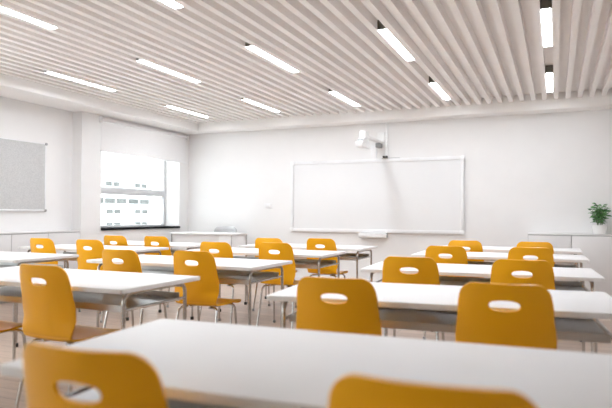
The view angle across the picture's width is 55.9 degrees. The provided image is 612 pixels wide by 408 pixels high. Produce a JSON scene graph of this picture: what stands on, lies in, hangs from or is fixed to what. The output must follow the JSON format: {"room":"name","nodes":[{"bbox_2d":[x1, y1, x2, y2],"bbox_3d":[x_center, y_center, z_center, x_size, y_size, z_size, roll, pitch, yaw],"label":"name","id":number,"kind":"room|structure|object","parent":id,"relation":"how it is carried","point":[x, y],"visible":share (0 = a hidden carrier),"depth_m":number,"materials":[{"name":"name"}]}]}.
{"room":"classroom","nodes":[
{"label":"classroom","id":0,"kind":"room"},
{"bbox_2d":[0,96,170,231],"bbox_3d":[-5.347,-0.371,4.236,0.220,3.100,14.500,0,-1,23],"label":"wall","id":1,"kind":"structure","parent":0,"point":[19,120],"depth_m":8.02,"materials":[{"name":"paint"}]},
{"bbox_2d":[0,137,47,211],"bbox_3d":[-3.915,-0.382,7.213,0.036,0.950,1.642,0,-1,23],"label":"pinboard","id":2,"kind":"object","parent":1,"relation":"attached to","point":[22,163],"visible":1,"depth_m":7.61,"materials":[{"name":"grey fabric"}]},
{"bbox_2d":[0,73,205,134],"bbox_3d":[-4.974,-1.550,4.098,0.580,0.234,14.500,0,-1,23],"label":"trim","id":3,"kind":"structure","parent":1,"relation":"attached to","point":[12,87],"depth_m":8.00,"materials":[{"name":"paint"}]},
{"bbox_2d":[71,111,188,248],"bbox_3d":[-2.807,-0.134,9.586,0.180,2.845,2.655,0,-1,23],"label":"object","id":4,"kind":"structure","parent":1,"relation":"attached to","point":[86,131],"depth_m":8.59,"materials":[{"name":"paint"}]},
{"bbox_2d":[101,160,179,229],"bbox_3d":[-2.854,-0.396,9.672,0.395,1.627,1.965,0,-1,23],"label":"window","id":5,"kind":"structure","parent":1,"relation":"in","point":[161,193],"depth_m":10.01,"materials":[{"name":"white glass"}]},
{"bbox_2d":[99,116,187,162],"bbox_3d":[-2.646,-1.034,9.654,0.065,0.530,2.195,0,-1,23],"label":"roller blind","id":6,"kind":"object","parent":1,"relation":"attached to","point":[117,139],"visible":1,"depth_m":9.50,"materials":[{"name":"fabric"}]},
{"bbox_2d":[0,0,611,123],"bbox_3d":[-1.267,-1.729,2.493,9.100,0.295,14.900,0,-1,23],"label":"ceiling","id":7,"kind":"structure","parent":0,"point":[476,50],"depth_m":5.82,"materials":[{"name":"paint"}]},
{"bbox_2d":[0,7,58,29],"bbox_3d":[-2.429,-1.598,4.570,0.086,0.088,1.120,0,-1,23],"label":"ceiling light","id":8,"kind":"object","parent":7,"relation":"attached to","point":[2,8],"visible":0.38,"depth_m":4.83,"materials":[{"name":"white plastic"}]},
{"bbox_2d":[44,70,114,90],"bbox_3d":[-2.756,-1.554,7.143,0.086,0.088,1.120,0,-1,23],"label":"ceiling light","id":9,"kind":"object","parent":7,"relation":"attached to","point":[44,70],"visible":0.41,"depth_m":7.08,"materials":[{"name":"white plastic"}]},
{"bbox_2d":[136,58,199,82],"bbox_3d":[-1.541,-1.557,6.615,0.086,0.088,1.120,0,-1,23],"label":"ceiling light","id":10,"kind":"object","parent":7,"relation":"attached to","point":[137,59],"visible":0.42,"depth_m":6.56,"materials":[{"name":"white plastic"}]},
{"bbox_2d":[164,0,183,8],"bbox_3d":[-1.213,-1.602,4.043,0.086,0.088,1.120,0,-1,23],"label":"ceiling light","id":11,"kind":"object","parent":7,"relation":"attached to","point":[171,2],"visible":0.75,"depth_m":4.49,"materials":[{"name":"white plastic"}]},
{"bbox_2d":[165,105,206,117],"bbox_3d":[-1.869,-1.512,9.188,0.086,0.088,1.120,0,-1,23],"label":"ceiling light","id":12,"kind":"object","parent":7,"relation":"attached to","point":[165,105],"visible":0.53,"depth_m":9.14,"materials":[{"name":"white plastic"}]},
{"bbox_2d":[241,97,278,111],"bbox_3d":[-0.653,-1.515,8.661,0.086,0.088,1.120,0,-1,23],"label":"ceiling light","id":13,"kind":"object","parent":7,"relation":"attached to","point":[241,97],"visible":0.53,"depth_m":8.57,"materials":[{"name":"white plastic"}]},
{"bbox_2d":[245,42,298,72],"bbox_3d":[-0.325,-1.560,6.088,0.086,0.088,1.120,0,-1,23],"label":"ceiling light","id":14,"kind":"object","parent":7,"relation":"attached to","point":[246,43],"visible":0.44,"depth_m":5.99,"materials":[{"name":"white plastic"}]},
{"bbox_2d":[329,89,358,106],"bbox_3d":[0.562,-1.518,8.133,0.086,0.088,1.120,0,-1,23],"label":"ceiling light","id":15,"kind":"object","parent":7,"relation":"attached to","point":[330,90],"visible":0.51,"depth_m":8.09,"materials":[{"name":"white plastic"}]},
{"bbox_2d":[377,20,414,60],"bbox_3d":[0.890,-1.563,5.560,0.086,0.088,1.120,0,-1,23],"label":"ceiling light","id":16,"kind":"object","parent":7,"relation":"attached to","point":[380,26],"visible":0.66,"depth_m":5.40,"materials":[{"name":"white plastic"}]},
{"bbox_2d":[380,29,413,59],"bbox_3d":[0.892,-1.528,5.564,0.056,0.005,1.086,0,-1,23],"label":"diffuser","id":17,"kind":"object","parent":16,"relation":"attached to","point":[385,32],"depth_m":5.50,"materials":[{"name":"white plastic"}]},
{"bbox_2d":[429,76,450,99],"bbox_3d":[1.778,-1.522,7.606,0.086,0.088,1.120,0,-1,23],"label":"ceiling light","id":18,"kind":"object","parent":7,"relation":"attached to","point":[431,81],"visible":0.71,"depth_m":7.48,"materials":[{"name":"white plastic"}]},
{"bbox_2d":[431,83,449,98],"bbox_3d":[1.780,-1.486,7.610,0.056,0.005,1.086,0,-1,23],"label":"diffuser","id":19,"kind":"object","parent":18,"relation":"attached to","point":[434,85],"depth_m":7.56,"materials":[{"name":"white plastic"}]},
{"bbox_2d":[540,0,552,46],"bbox_3d":[2.106,-1.566,5.033,0.086,0.088,1.120,0,-1,23],"label":"ceiling light","id":20,"kind":"object","parent":7,"relation":"attached to","point":[545,5],"visible":0.98,"depth_m":4.86,"materials":[{"name":"white plastic"}]},
{"bbox_2d":[542,8,550,45],"bbox_3d":[2.107,-1.531,5.037,0.056,0.005,1.086,0,-1,23],"label":"diffuser","id":21,"kind":"object","parent":20,"relation":"attached to","point":[546,12],"depth_m":4.97,"materials":[{"name":"white plastic"}]},
{"bbox_2d":[545,65,553,92],"bbox_3d":[2.993,-1.525,7.078,0.086,0.088,1.120,0,-1,23],"label":"ceiling light","id":22,"kind":"object","parent":7,"relation":"attached to","point":[548,69],"visible":0.86,"depth_m":6.85,"materials":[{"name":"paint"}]},
{"bbox_2d":[547,73,551,91],"bbox_3d":[2.995,-1.489,7.082,0.056,0.005,1.086,0,-1,23],"label":"diffuser","id":23,"kind":"object","parent":22,"relation":"attached to","point":[549,75],"depth_m":7.05,"materials":[{"name":"white plastic"}]},
{"bbox_2d":[0,282,611,407],"bbox_3d":[-1.282,1.228,2.439,9.100,0.120,14.900,0,-1,23],"label":"floor","id":24,"kind":"structure","parent":0,"point":[9,385],"depth_m":6.09,"materials":[{"name":"brown wood"}]},
{"bbox_2d":[0,232,11,303],"bbox_3d":[-3.910,0.796,7.034,0.178,0.883,0.572,0,-1,23],"label":"base cabinet","id":25,"kind":"object","parent":24,"relation":"on","point":[5,237],"visible":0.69,"depth_m":7.20,"materials":[{"name":"white wood"}]},
{"bbox_2d":[0,320,26,347],"bbox_3d":[-1.918,0.755,3.414,0.403,0.858,0.475,0,-1,23],"label":"chair","id":26,"kind":"object","parent":24,"relation":"on","point":[5,326],"visible":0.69,"depth_m":3.47,"materials":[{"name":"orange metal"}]},
{"bbox_2d":[11,231,47,262],"bbox_3d":[-3.683,0.806,7.559,0.178,0.883,0.572,0,-1,23],"label":"base cabinet","id":27,"kind":"object","parent":24,"relation":"on","point":[18,239],"visible":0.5,"depth_m":7.43,"materials":[{"name":"white wood"}]},
{"bbox_2d":[0,251,78,346],"bbox_3d":[-3.004,0.842,5.408,1.580,0.740,0.720,0,-1,23],"label":"school desk","id":28,"kind":"object","parent":24,"relation":"on","point":[7,259],"visible":0.59,"depth_m":5.20,"materials":[{"name":"white laminate"}]},
{"bbox_2d":[0,262,62,267],"bbox_3d":[-3.002,0.589,5.412,1.432,0.052,0.474,0,-1,23],"label":"shelf","id":29,"kind":"object","parent":28,"relation":"attached to","point":[2,264],"depth_m":5.58,"materials":[{"name":"grey metal"}]},
{"bbox_2d":[30,238,80,311],"bbox_3d":[-2.835,0.806,6.504,0.403,0.858,0.475,0,-1,24],"label":"chair","id":30,"kind":"object","parent":24,"relation":"on","point":[48,244],"visible":0.38,"depth_m":6.29,"materials":[{"name":"yellow plastic"}]},
{"bbox_2d":[48,230,79,268],"bbox_3d":[-3.455,0.817,8.083,0.178,0.883,0.572,0,-1,23],"label":"base cabinet","id":31,"kind":"object","parent":24,"relation":"on","point":[63,236],"visible":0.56,"depth_m":8.08,"materials":[{"name":"white wood"}]},
{"bbox_2d":[14,264,120,407],"bbox_3d":[-1.337,0.755,3.255,0.403,0.858,0.475,0,-1,25],"label":"chair","id":32,"kind":"object","parent":24,"relation":"on","point":[49,310],"visible":0.91,"depth_m":3.07,"materials":[{"name":"yellow plastic"}]},
{"bbox_2d":[18,244,168,320],"bbox_3d":[-2.448,0.868,6.638,1.580,0.740,0.720,0,-1,23],"label":"school desk","id":33,"kind":"object","parent":24,"relation":"on","point":[60,247],"visible":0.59,"depth_m":6.55,"materials":[{"name":"white laminate"}]},
{"bbox_2d":[63,252,76,260],"bbox_3d":[-2.447,0.614,6.643,1.432,0.052,0.474,0,-1,23],"label":"shelf","id":34,"kind":"object","parent":33,"relation":"attached to","point":[69,259],"depth_m":6.50,"materials":[{"name":"white laminate"}]},
{"bbox_2d":[23,341,167,407],"bbox_3d":[-0.392,0.726,1.373,0.403,0.858,0.475,0,-1,21],"label":"chair","id":35,"kind":"object","parent":24,"relation":"on","point":[122,379],"visible":1,"depth_m":1.15,"materials":[{"name":"yellow plastic"}]},
{"bbox_2d":[0,266,199,360],"bbox_3d":[-1.527,0.817,3.584,1.580,0.740,0.720,0,-1,23],"label":"school desk","id":36,"kind":"object","parent":24,"relation":"on","point":[113,291],"visible":0.76,"depth_m":3.42,"materials":[{"name":"white laminate"}]},
{"bbox_2d":[0,286,178,312],"bbox_3d":[-1.526,0.563,3.589,1.432,0.052,0.474,0,-1,23],"label":"shelf","id":37,"kind":"object","parent":36,"relation":"attached to","point":[83,300],"depth_m":3.45,"materials":[{"name":"grey metal"}]},
{"bbox_2d":[76,239,125,322],"bbox_3d":[-2.208,0.804,6.221,0.403,0.858,0.475,0,-1,22],"label":"chair","id":38,"kind":"object","parent":24,"relation":"on","point":[97,246],"visible":0.44,"depth_m":6.03,"materials":[{"name":"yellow plastic"}]},
{"bbox_2d":[104,235,127,245],"bbox_3d":[-2.319,0.825,7.375,0.403,0.858,0.475,0,-1,23],"label":"chair","id":39,"kind":"object","parent":24,"relation":"on","point":[121,240],"visible":0.24,"depth_m":7.16,"materials":[{"name":"yellow plastic"}]},
{"bbox_2d":[102,249,166,327],"bbox_3d":[-1.357,0.779,4.596,0.403,0.858,0.475,0,-1,24],"label":"chair","id":40,"kind":"object","parent":24,"relation":"on","point":[131,261],"visible":0.32,"depth_m":4.39,"materials":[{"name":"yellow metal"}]},
{"bbox_2d":[102,241,200,255],"bbox_3d":[-2.020,0.887,7.575,1.580,0.740,0.720,0,-1,23],"label":"school desk","id":41,"kind":"object","parent":24,"relation":"on","point":[188,246],"visible":0.09,"depth_m":7.33,"materials":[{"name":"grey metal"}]},
{"bbox_2d":[138,249,183,255],"bbox_3d":[-2.018,0.633,7.579,1.432,0.052,0.474,0,-1,23],"label":"shelf","id":42,"kind":"object","parent":41,"relation":"attached to","point":[172,251],"depth_m":7.64,"materials":[{"name":"grey metal"}]},
{"bbox_2d":[144,236,171,307],"bbox_3d":[-1.765,0.825,7.217,0.403,0.858,0.475,0,-1,22],"label":"chair","id":43,"kind":"object","parent":24,"relation":"on","point":[163,241],"visible":0.38,"depth_m":7.00,"materials":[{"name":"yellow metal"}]},
{"bbox_2d":[86,255,291,327],"bbox_3d":[-0.980,0.843,4.835,1.580,0.740,0.720,0,-1,23],"label":"school desk","id":44,"kind":"object","parent":24,"relation":"on","point":[248,272],"visible":0.62,"depth_m":4.73,"materials":[{"name":"white laminate"}]},
{"bbox_2d":[141,266,278,284],"bbox_3d":[-0.978,0.589,4.839,1.432,0.052,0.474,0,-1,23],"label":"shelf","id":45,"kind":"object","parent":44,"relation":"attached to","point":[225,276],"depth_m":4.82,"materials":[{"name":"grey metal"}]},
{"bbox_2d":[173,250,240,323],"bbox_3d":[-0.772,0.780,4.471,0.403,0.858,0.475,0,-1,22],"label":"chair","id":46,"kind":"object","parent":24,"relation":"on","point":[204,291],"visible":0.87,"depth_m":4.28,"materials":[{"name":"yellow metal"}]},
{"bbox_2d":[171,232,246,256],"bbox_3d":[-1.642,0.890,9.739,1.190,0.815,0.530,0,-1,23],"label":"desk","id":47,"kind":"object","parent":24,"relation":"on","point":[234,239],"visible":0.4,"depth_m":9.54,"materials":[{"name":"white laminate"}]},
{"bbox_2d":[200,242,247,323],"bbox_3d":[-0.822,0.805,5.855,0.403,0.858,0.475,0,-1,23],"label":"chair","id":48,"kind":"object","parent":24,"relation":"on","point":[225,250],"visible":0.3,"depth_m":5.65,"materials":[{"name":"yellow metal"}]},
{"bbox_2d":[214,226,236,232],"bbox_3d":[-1.453,0.846,10.034,0.500,0.916,0.481,0,-1,23],"label":"chair","id":49,"kind":"object","parent":24,"relation":"on","point":[219,228],"visible":0.09,"depth_m":10.18,"materials":[{"name":"silver metal"}]},
{"bbox_2d":[184,248,345,319],"bbox_3d":[-0.436,0.869,6.125,1.580,0.740,0.720,0,-1,23],"label":"school desk","id":50,"kind":"object","parent":24,"relation":"on","point":[321,254],"visible":0.5,"depth_m":6.02,"materials":[{"name":"white laminate"}]},
{"bbox_2d":[233,256,335,268],"bbox_3d":[-0.435,0.615,6.129,1.432,0.052,0.474,0,-1,23],"label":"shelf","id":51,"kind":"object","parent":50,"relation":"attached to","point":[299,263],"depth_m":6.07,"materials":[{"name":"grey metal"}]},
{"bbox_2d":[252,238,296,310],"bbox_3d":[-0.362,0.826,6.861,0.403,0.858,0.475,0,-1,23],"label":"chair","id":52,"kind":"object","parent":24,"relation":"on","point":[258,241],"visible":0.17,"depth_m":6.73,"materials":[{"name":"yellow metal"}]},
{"bbox_2d":[256,242,299,328],"bbox_3d":[-0.231,0.807,5.778,0.403,0.858,0.475,0,-1,22],"label":"chair","id":53,"kind":"object","parent":24,"relation":"on","point":[286,251],"visible":0.72,"depth_m":5.58,"materials":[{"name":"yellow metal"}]},
{"bbox_2d":[0,319,611,407],"bbox_3d":[0.076,0.788,1.526,1.580,0.740,0.720,0,-1,21],"label":"school desk","id":54,"kind":"object","parent":24,"relation":"on","point":[199,364],"visible":0.63,"depth_m":1.51,"materials":[{"name":"white laminate"}]},
{"bbox_2d":[67,388,235,407],"bbox_3d":[0.077,0.534,1.531,1.432,0.052,0.474,0,-1,21],"label":"shelf","id":55,"kind":"object","parent":54,"relation":"attached to","point":[82,394],"depth_m":1.58,"materials":[{"name":"grey metal"}]},
{"bbox_2d":[239,244,377,304],"bbox_3d":[0.027,0.890,7.166,1.580,0.740,0.720,0,-1,23],"label":"school desk","id":56,"kind":"object","parent":24,"relation":"on","point":[357,256],"visible":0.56,"depth_m":7.05,"materials":[{"name":"white laminate"}]},
{"bbox_2d":[248,253,368,260],"bbox_3d":[0.028,0.636,7.171,1.432,0.052,0.474,0,-1,23],"label":"shelf","id":57,"kind":"object","parent":56,"relation":"attached to","point":[348,256],"depth_m":7.08,"materials":[{"name":"grey metal"}]},
{"bbox_2d":[307,238,347,277],"bbox_3d":[0.248,0.828,6.823,0.403,0.858,0.475,0,-1,24],"label":"chair","id":58,"kind":"object","parent":24,"relation":"on","point":[329,244],"visible":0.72,"depth_m":6.63,"materials":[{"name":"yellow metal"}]},
{"bbox_2d":[296,276,381,335],"bbox_3d":[0.190,0.753,2.710,0.403,0.858,0.475,0,-1,19],"label":"chair","id":59,"kind":"object","parent":24,"relation":"on","point":[359,314],"visible":0.46,"depth_m":2.51,"materials":[{"name":"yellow plastic"}]},
{"bbox_2d":[382,256,444,340],"bbox_3d":[0.750,0.779,3.981,0.403,0.858,0.475,0,-1,20],"label":"chair","id":60,"kind":"object","parent":24,"relation":"on","point":[428,273],"visible":0.26,"depth_m":3.78,"materials":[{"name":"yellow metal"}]},
{"bbox_2d":[328,373,537,407],"bbox_3d":[0.273,0.725,1.142,0.403,0.858,0.475,0,-1,20],"label":"chair","id":61,"kind":"object","parent":24,"relation":"on","point":[352,390],"visible":1,"depth_m":0.94,"materials":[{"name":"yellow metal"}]},
{"bbox_2d":[267,282,611,352],"bbox_3d":[0.669,0.815,2.855,1.580,0.740,0.720,0,-1,18],"label":"school desk","id":62,"kind":"object","parent":24,"relation":"on","point":[423,307],"visible":0.54,"depth_m":2.70,"materials":[{"name":"white laminate"}]},
{"bbox_2d":[289,307,610,342],"bbox_3d":[0.670,0.561,2.860,1.432,0.052,0.474,0,-1,18],"label":"shelf","id":63,"kind":"object","parent":62,"relation":"attached to","point":[567,328],"depth_m":2.71,"materials":[{"name":"grey metal"}]},
{"bbox_2d":[423,245,467,338],"bbox_3d":[1.323,0.807,5.347,0.403,0.858,0.475,0,-1,21],"label":"chair","id":64,"kind":"object","parent":24,"relation":"on","point":[459,255],"visible":0.29,"depth_m":5.14,"materials":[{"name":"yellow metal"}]},
{"bbox_2d":[448,240,483,277],"bbox_3d":[1.810,0.830,6.487,0.403,0.858,0.475,0,-1,21],"label":"chair","id":65,"kind":"object","parent":24,"relation":"on","point":[475,246],"visible":0.18,"depth_m":6.27,"materials":[{"name":"yellow plastic"}]},
{"bbox_2d":[360,261,604,352],"bbox_3d":[1.253,0.843,4.215,1.580,0.740,0.720,0,-1,20],"label":"school desk","id":66,"kind":"object","parent":24,"relation":"on","point":[472,271],"visible":0.49,"depth_m":4.12,"materials":[{"name":"white laminate"}]},
{"bbox_2d":[380,276,585,290],"bbox_3d":[1.254,0.589,4.219,1.432,0.052,0.474,0,-1,20],"label":"shelf","id":67,"kind":"object","parent":66,"relation":"attached to","point":[444,280],"depth_m":4.34,"materials":[{"name":"grey metal"}]},
{"bbox_2d":[411,251,588,341],"bbox_3d":[1.898,0.873,5.700,1.580,0.740,0.720,0,-1,22],"label":"school desk","id":68,"kind":"object","parent":24,"relation":"on","point":[578,259],"visible":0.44,"depth_m":5.57,"materials":[{"name":"white laminate"}]},
{"bbox_2d":[468,261,575,267],"bbox_3d":[1.899,0.619,5.705,1.432,0.052,0.474,0,-1,22],"label":"shelf","id":69,"kind":"object","parent":68,"relation":"attached to","point":[469,262],"depth_m":5.95,"materials":[{"name":"grey metal"}]},
{"bbox_2d":[455,282,556,349],"bbox_3d":[0.874,0.753,2.522,0.403,0.858,0.475,0,-1,20],"label":"chair","id":70,"kind":"object","parent":24,"relation":"on","point":[532,325],"visible":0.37,"depth_m":2.33,"materials":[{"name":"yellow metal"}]},
{"bbox_2d":[444,245,581,281],"bbox_3d":[2.400,0.897,6.856,1.580,0.740,0.720,0,-1,23],"label":"school desk","id":71,"kind":"object","parent":24,"relation":"on","point":[575,251],"visible":0.23,"depth_m":6.60,"materials":[{"name":"white laminate"}]},
{"bbox_2d":[484,259,574,263],"bbox_3d":[2.401,0.643,6.861,1.432,0.052,0.474,0,-1,23],"label":"shelf","id":72,"kind":"object","parent":71,"relation":"attached to","point":[484,259],"depth_m":6.41,"materials":[{"name":"grey metal"}]},
{"bbox_2d":[490,259,554,289],"bbox_3d":[1.416,0.779,3.777,0.403,0.858,0.475,0,-1,20],"label":"chair","id":73,"kind":"object","parent":24,"relation":"on","point":[542,271],"visible":0.27,"depth_m":3.57,"materials":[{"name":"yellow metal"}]},
{"bbox_2d":[508,247,553,266],"bbox_3d":[2.015,0.807,5.179,0.403,0.858,0.475,0,-1,20],"label":"chair","id":74,"kind":"object","parent":24,"relation":"on","point":[515,253],"visible":0.24,"depth_m":4.96,"materials":[{"name":"yellow plastic"}]},
{"bbox_2d":[516,241,554,263],"bbox_3d":[2.478,0.829,6.239,0.403,0.858,0.475,0,-1,22],"label":"chair","id":75,"kind":"object","parent":24,"relation":"on","point":[548,245],"visible":0.14,"depth_m":6.02,"materials":[{"name":"yellow plastic"}]},
{"bbox_2d":[528,233,571,280],"bbox_3d":[3.426,0.853,8.102,0.556,0.883,0.378,0,-1,23],"label":"base cabinet","id":76,"kind":"object","parent":24,"relation":"on","point":[558,240],"visible":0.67,"depth_m":7.91,"materials":[{"name":"white wood"}]},
{"bbox_2d":[571,233,611,296],"bbox_3d":[3.937,0.852,7.881,0.556,0.883,0.378,0,-1,23],"label":"base cabinet","id":77,"kind":"object","parent":24,"relation":"on","point":[597,248],"visible":0.59,"depth_m":7.69,"materials":[{"name":"white wood"}]},
{"bbox_2d":[588,203,610,233],"bbox_3d":[4.018,0.196,7.874,0.314,0.429,0.300,0,-1,23],"label":"potted plant","id":78,"kind":"object","parent":77,"relation":"on","point":[598,218],"visible":0.99,"depth_m":7.83,"materials":[{"name":"green plant"}]},
{"bbox_2d":[188,109,611,279],"bbox_3d":[1.652,-0.245,9.210,9.100,3.100,0.200,0,-1,23],"label":"wall","id":79,"kind":"structure","parent":0,"point":[524,174],"depth_m":8.88,"materials":[{"name":"paint"}]},
{"bbox_2d":[264,204,271,207],"bbox_3d":[-0.667,0.034,10.093,0.150,0.084,0.016,0,-1,23],"label":"wall socket","id":80,"kind":"object","parent":79,"relation":"attached to","point":[265,205],"visible":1,"depth_m":10.09,"materials":[{"name":"white plastic"}]},
{"bbox_2d":[295,276,377,281],"bbox_3d":[0.500,1.266,9.562,5.900,0.080,0.015,0,-1,23],"label":"baseboard","id":81,"kind":"structure","parent":79,"relation":"attached to","point":[296,277],"depth_m":9.81,"materials":[{"name":"white metal"}]},
{"bbox_2d":[356,131,384,148],"bbox_3d":[0.988,-0.984,8.750,0.127,0.365,1.202,0,-1,22],"label":"projector","id":82,"kind":"object","parent":79,"relation":"attached to","point":[363,143],"visible":1,"depth_m":8.40,"materials":[{"name":"white plastic"}]},
{"bbox_2d":[371,145,376,158],"bbox_3d":[1.097,-0.839,9.342,0.100,0.223,0.022,0,-1,23],"label":"cable cover","id":83,"kind":"object","parent":79,"relation":"attached to","point":[373,148],"visible":0.8,"depth_m":9.33,"materials":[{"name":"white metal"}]},
{"bbox_2d":[290,156,464,237],"bbox_3d":[1.058,-0.096,9.285,2.914,1.269,0.130,0,-1,23],"label":"whiteboard","id":84,"kind":"object","parent":79,"relation":"attached to","point":[371,198],"visible":1,"depth_m":9.25,"materials":[{"name":"ceramic"}]},
{"bbox_2d":[358,233,387,237],"bbox_3d":[1.077,0.502,9.263,0.460,0.073,0.128,0,-1,23],"label":"tray","id":85,"kind":"object","parent":84,"relation":"on","point":[369,235],"depth_m":9.20,"materials":[{"name":"plastic"}]},
{"bbox_2d":[385,123,387,155],"bbox_3d":[1.295,-1.031,9.258,0.040,0.551,0.025,0,-1,23],"label":"duct","id":86,"kind":"object","parent":79,"relation":"attached to","point":[386,124],"visible":1,"depth_m":9.24,"materials":[{"name":"white plastic"}]},
{"bbox_2d":[198,88,611,133],"bbox_3d":[1.696,-1.427,8.942,7.800,0.234,0.300,0,-1,23],"label":"trim","id":87,"kind":"structure","parent":79,"relation":"attached to","point":[598,102],"depth_m":8.71,"materials":[{"name":"paint"}]},
{"label":"outside","id":88,"kind":"structure","parent":0,"visible":0},
{"bbox_3d":[-138.029,38.056,195.413,391.000,0.200,550.000,0,-1,23],"label":"ground","id":89,"kind":"structure","parent":88,"visible":0},
{"bbox_2d":[101,152,152,224],"bbox_3d":[-47.089,3.960,59.333,14.350,64.000,79.500,0,-1,23],"label":"office building","id":90,"kind":"structure","parent":89,"relation":"on","point":[117,170],"depth_m":87.54,"materials":[{"name":"white concrete"}]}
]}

